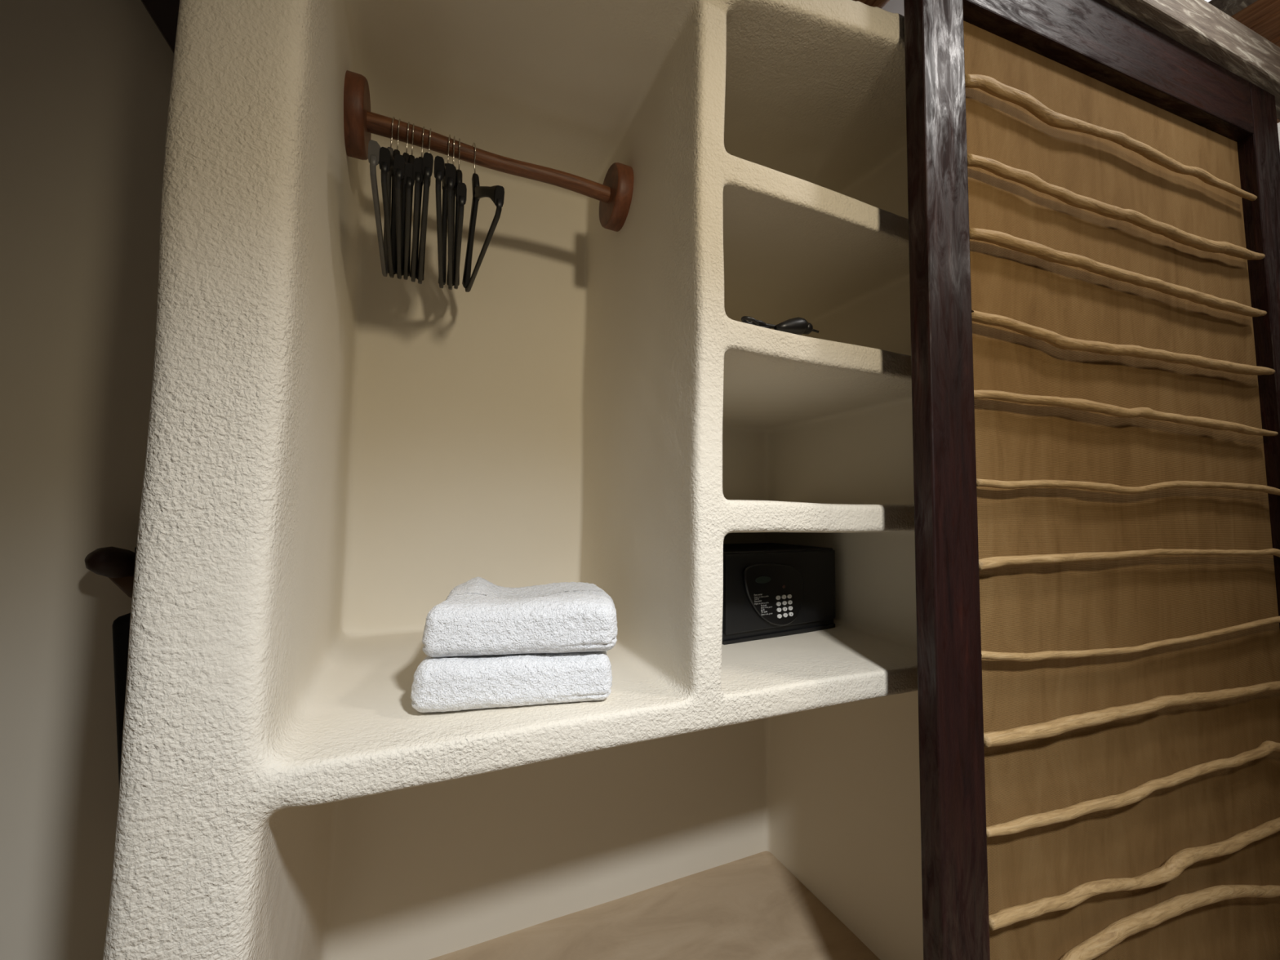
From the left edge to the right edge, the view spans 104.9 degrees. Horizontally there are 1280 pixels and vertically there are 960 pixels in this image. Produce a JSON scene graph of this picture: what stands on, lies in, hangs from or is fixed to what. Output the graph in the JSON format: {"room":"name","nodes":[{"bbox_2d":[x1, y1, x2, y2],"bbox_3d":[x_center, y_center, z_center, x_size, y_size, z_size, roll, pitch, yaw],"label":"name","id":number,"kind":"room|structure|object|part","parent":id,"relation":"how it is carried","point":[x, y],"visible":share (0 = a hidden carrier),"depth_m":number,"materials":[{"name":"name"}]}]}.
{"room":"hotel room","nodes":[
{"label":"hotel room","id":0,"kind":"room"},
{"bbox_2d":[0,0,769,959],"bbox_3d":[-0.620,0.022,1.613,2.560,2.987,0.031,2,-4,-23],"label":"wall","id":1,"kind":"structure","parent":0,"point":[468,460],"depth_m":1.49,"materials":[{"name":"paint"}]},
{"bbox_2d":[84,546,134,598],"bbox_3d":[-1.280,0.248,1.241,0.079,0.166,0.187,1,-4,3],"label":"peg","id":2,"kind":"object","parent":1,"relation":"attached to","point":[117,564],"visible":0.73,"depth_m":1.18,"materials":[{"name":"brown wood"}]},
{"bbox_3d":[-1.282,0.205,1.203,0.072,0.085,0.107,0,-4,14],"label":"knob","id":3,"kind":"part","parent":2,"relation":"part of","materials":[{"name":"brown wood"}]},
{"bbox_2d":[111,546,136,784],"bbox_3d":[-1.157,0.528,1.248,0.263,0.780,0.117,2,-4,-24],"label":"bag","id":4,"kind":"object","parent":2,"relation":"hanging from","point":[121,625],"visible":0.13,"depth_m":1.17,"materials":[{"name":"black fabric"}]},
{"bbox_2d":[429,850,879,959],"bbox_3d":[0.863,1.413,-0.758,6.840,0.108,5.625,2,-4,-24],"label":"floor","id":5,"kind":"structure","parent":0,"point":[753,907],"depth_m":1.65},
{"bbox_2d":[102,0,917,959],"bbox_3d":[-0.023,0.015,1.367,1.836,2.984,0.925,2,-4,-24],"label":"closet","id":6,"kind":"object","parent":5,"relation":"on","point":[251,710],"visible":0.91,"depth_m":1.08,"materials":[{"name":"paint"}]},
{"bbox_2d":[141,0,179,53],"bbox_3d":[-1.170,-1.107,1.347,0.500,0.712,0.050,2,-4,-24],"label":"brace","id":7,"kind":"object","parent":6,"relation":"attached to","point":[164,13],"visible":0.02,"depth_m":1.29,"materials":[{"name":"brown wood"}]},
{"bbox_2d":[343,70,633,231],"bbox_3d":[-0.392,-0.887,1.369,0.751,0.196,0.181,2,-4,-24],"label":"rod","id":8,"kind":"object","parent":6,"relation":"attached to","point":[615,195],"visible":0.91,"depth_m":1.33,"materials":[{"name":"brown wood"}]},
{"bbox_2d":[368,116,395,276],"bbox_3d":[-0.635,-0.758,1.226,0.030,0.343,0.476,2,-4,-24],"label":"hanger","id":9,"kind":"object","parent":8,"relation":"hanging from","point":[374,148],"visible":0.56,"depth_m":1.18,"materials":[{"name":"grey plastic"}]},
{"bbox_2d":[378,118,400,277],"bbox_3d":[-0.621,-0.758,1.237,0.027,0.340,0.477,2,-4,-24],"label":"hanger","id":10,"kind":"object","parent":8,"relation":"hanging from","point":[386,161],"visible":0.73,"depth_m":1.23,"materials":[{"name":"black plastic"}]},
{"bbox_2d":[393,121,409,279],"bbox_3d":[-0.602,-0.758,1.249,0.026,0.338,0.478,3,-4,-26],"label":"hanger","id":11,"kind":"object","parent":8,"relation":"hanging from","point":[400,161],"visible":0.8,"depth_m":1.24,"materials":[{"name":"black plastic"}]},
{"bbox_2d":[403,123,414,279],"bbox_3d":[-0.591,-0.759,1.263,0.020,0.333,0.478,3,-4,-26],"label":"hanger","id":12,"kind":"object","parent":8,"relation":"hanging from","point":[409,180],"visible":0.88,"depth_m":1.20,"materials":[{"name":"black plastic"}]},
{"bbox_2d":[409,126,424,282],"bbox_3d":[-0.568,-0.755,1.261,0.024,0.340,0.477,3,-4,-26],"label":"hanger","id":13,"kind":"object","parent":8,"relation":"hanging from","point":[418,175],"visible":0.89,"depth_m":1.20,"materials":[{"name":"black plastic"}]},
{"bbox_2d":[416,128,433,284],"bbox_3d":[-0.547,-0.751,1.258,0.023,0.346,0.475,3,-4,-26],"label":"hanger","id":14,"kind":"object","parent":8,"relation":"hanging from","point":[428,159],"visible":0.99,"depth_m":1.17,"materials":[{"name":"black plastic"}]},
{"bbox_2d":[433,134,450,288],"bbox_3d":[-0.509,-0.749,1.275,0.027,0.347,0.475,2,-4,-21],"label":"hanger","id":15,"kind":"object","parent":8,"relation":"hanging from","point":[439,171],"visible":0.84,"depth_m":1.28,"materials":[{"name":"black plastic"}]},
{"bbox_2d":[445,135,456,289],"bbox_3d":[-0.492,-0.749,1.288,0.020,0.343,0.476,2,-4,-21],"label":"hanger","id":16,"kind":"object","parent":8,"relation":"hanging from","point":[451,170],"visible":0.99,"depth_m":1.24,"materials":[{"name":"black plastic"}]},
{"bbox_2d":[453,137,466,288],"bbox_3d":[-0.485,-0.755,1.318,0.020,0.326,0.479,1,-4,-22],"label":"hanger","id":17,"kind":"object","parent":8,"relation":"hanging from","point":[460,189],"visible":0.91,"depth_m":1.30,"materials":[{"name":"black plastic"}]},
{"bbox_2d":[462,142,504,292],"bbox_3d":[-0.435,-0.749,1.327,0.040,0.335,0.478,3,-4,-29],"label":"hanger","id":18,"kind":"object","parent":8,"relation":"hanging from","point":[496,193],"visible":0.9,"depth_m":1.32,"materials":[{"name":"black plastic"}]},
{"bbox_3d":[-0.393,-0.887,1.370,0.709,0.060,0.046,2,-4,-23],"label":"rod","id":19,"kind":"part","parent":8,"relation":"part of","materials":[{"name":"brown wood"}]},
{"bbox_2d":[410,650,612,712],"bbox_3d":[-0.266,0.403,1.099,0.414,0.095,0.340,2,-4,-12],"label":"folded towel","id":20,"kind":"object","parent":6,"relation":"on","point":[464,682],"visible":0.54,"depth_m":0.95,"materials":[{"name":"white fabric"}]},
{"bbox_2d":[422,576,617,657],"bbox_3d":[-0.257,0.297,1.121,0.403,0.119,0.333,2,-4,-11],"label":"folded towel","id":21,"kind":"object","parent":20,"relation":"on","point":[478,616],"visible":1,"depth_m":0.98,"materials":[{"name":"white fabric"}]},
{"bbox_2d":[280,621,917,809],"bbox_3d":[0.004,0.506,1.406,1.535,0.096,0.820,2,-4,-24],"label":"shelf","id":22,"kind":"object","parent":6,"relation":"attached to","point":[358,732],"depth_m":0.98,"materials":[{"name":"paint"}]},
{"bbox_2d":[722,542,835,644],"bbox_3d":[0.386,0.364,1.683,0.500,0.268,0.322,3,-4,-31],"label":"safe","id":23,"kind":"object","parent":6,"relation":"on","point":[771,589],"visible":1,"depth_m":1.54,"materials":[{"name":"black metal"}]},
{"bbox_3d":[0.415,0.356,1.527,0.251,0.195,0.016,3,-4,-31],"label":"control panel","id":24,"kind":"part","parent":23,"relation":"part of","materials":[{"name":"black plastic"}]},
{"bbox_2d":[741,315,818,334],"bbox_3d":[0.338,-0.379,1.223,0.229,0.047,0.087,2,-4,-19],"label":"sunglasses","id":25,"kind":"object","parent":6,"relation":"on","point":[797,326],"visible":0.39,"depth_m":1.20,"materials":[{"name":"black plastic"}]},
{"bbox_3d":[0.262,-0.373,1.166,0.048,0.024,0.030,2,-4,-24],"label":"cord","id":26,"kind":"part","parent":25,"relation":"part of","materials":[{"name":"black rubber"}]},
{"bbox_3d":[0.292,-0.373,1.217,0.112,0.032,0.069,2,-4,-24],"label":"cord","id":27,"kind":"part","parent":25,"relation":"part of","materials":[{"name":"black plastic"}]},
{"bbox_2d":[723,146,909,329],"bbox_3d":[0.376,-0.676,1.637,0.762,0.200,0.818,2,-4,-24],"label":"cubby shelf","id":28,"kind":"object","parent":6,"relation":"attached to","point":[793,246],"depth_m":1.38,"materials":[{"name":"paint"}]},
{"bbox_2d":[722,307,911,430],"bbox_3d":[0.369,-0.295,1.611,0.764,0.195,0.820,2,-4,-24],"label":"cubby shelf","id":29,"kind":"object","parent":6,"relation":"attached to","point":[772,379],"depth_m":1.32,"materials":[{"name":"paint"}]},
{"bbox_2d":[723,497,914,540],"bbox_3d":[0.364,0.115,1.586,0.762,0.206,0.820,2,-4,-24],"label":"cubby shelf","id":30,"kind":"object","parent":6,"relation":"attached to","point":[739,515],"depth_m":1.16,"materials":[{"name":"paint"}]},
{"bbox_2d":[766,142,923,959],"bbox_3d":[0.718,0.050,1.735,0.118,2.983,0.836,3,-4,-31],"label":"wall","id":31,"kind":"structure","parent":0,"point":[844,817],"depth_m":1.65,"materials":[{"name":"paint"}]},
{"bbox_2d":[881,0,1210,16],"bbox_3d":[0.942,-2.681,-0.540,7.020,0.090,5.715,2,-4,-24],"label":"ceiling","id":32,"kind":"structure","parent":0,"point":[892,6],"depth_m":2.53,"materials":[{"name":"white paint"}]},
{"bbox_2d":[1103,0,1279,119],"bbox_3d":[1.967,-1.405,1.635,2.457,0.126,0.088,2,-4,-19],"label":"beam","id":33,"kind":"structure","parent":0,"point":[1202,28],"depth_m":1.53,"materials":[{"name":"brown wood"}]},
{"bbox_2d":[903,0,1279,959],"bbox_3d":[1.462,0.051,1.387,1.748,2.878,0.062,2,-4,-19],"label":"sliding door","id":34,"kind":"structure","parent":33,"relation":"attached to","point":[1094,197],"depth_m":1.31,"materials":[{"name":"brown wood"}]},
{"bbox_3d":[1.415,-1.256,1.453,1.340,0.209,0.052,2,-4,-19],"label":"rail","id":35,"kind":"part","parent":34,"relation":"part of","materials":[{"name":"brown wood"}]},
{"bbox_2d":[1277,122,1279,148],"bbox_3d":[4.064,-0.502,0.763,0.090,4.001,5.625,2,-4,-24],"label":"wall","id":36,"kind":"structure","parent":0,"point":[1278,123],"depth_m":2.53,"materials":[{"name":"beige paint"}]},
{"bbox_3d":[0.575,-1.933,2.318,5.157,1.053,0.119,2,-4,-24],"label":"wall","id":37,"kind":"structure","parent":0,"visible":0},
{"bbox_2d":[853,0,889,8],"bbox_3d":[0.684,-1.652,1.908,0.110,0.152,0.664,2,-4,-24],"label":"rafter","id":38,"kind":"object","parent":37,"relation":"attached to","point":[878,3],"visible":0.02,"depth_m":1.65,"materials":[{"name":"brown wood"}]},
{"bbox_2d":[1208,0,1279,123],"bbox_3d":[2.525,-1.636,1.705,0.948,0.081,2.529,2,-4,-24],"label":"wooden soffit","id":39,"kind":"structure","parent":37,"relation":"attached to","point":[1262,17],"depth_m":1.71,"materials":[{"name":"brown wood"}]}
]}

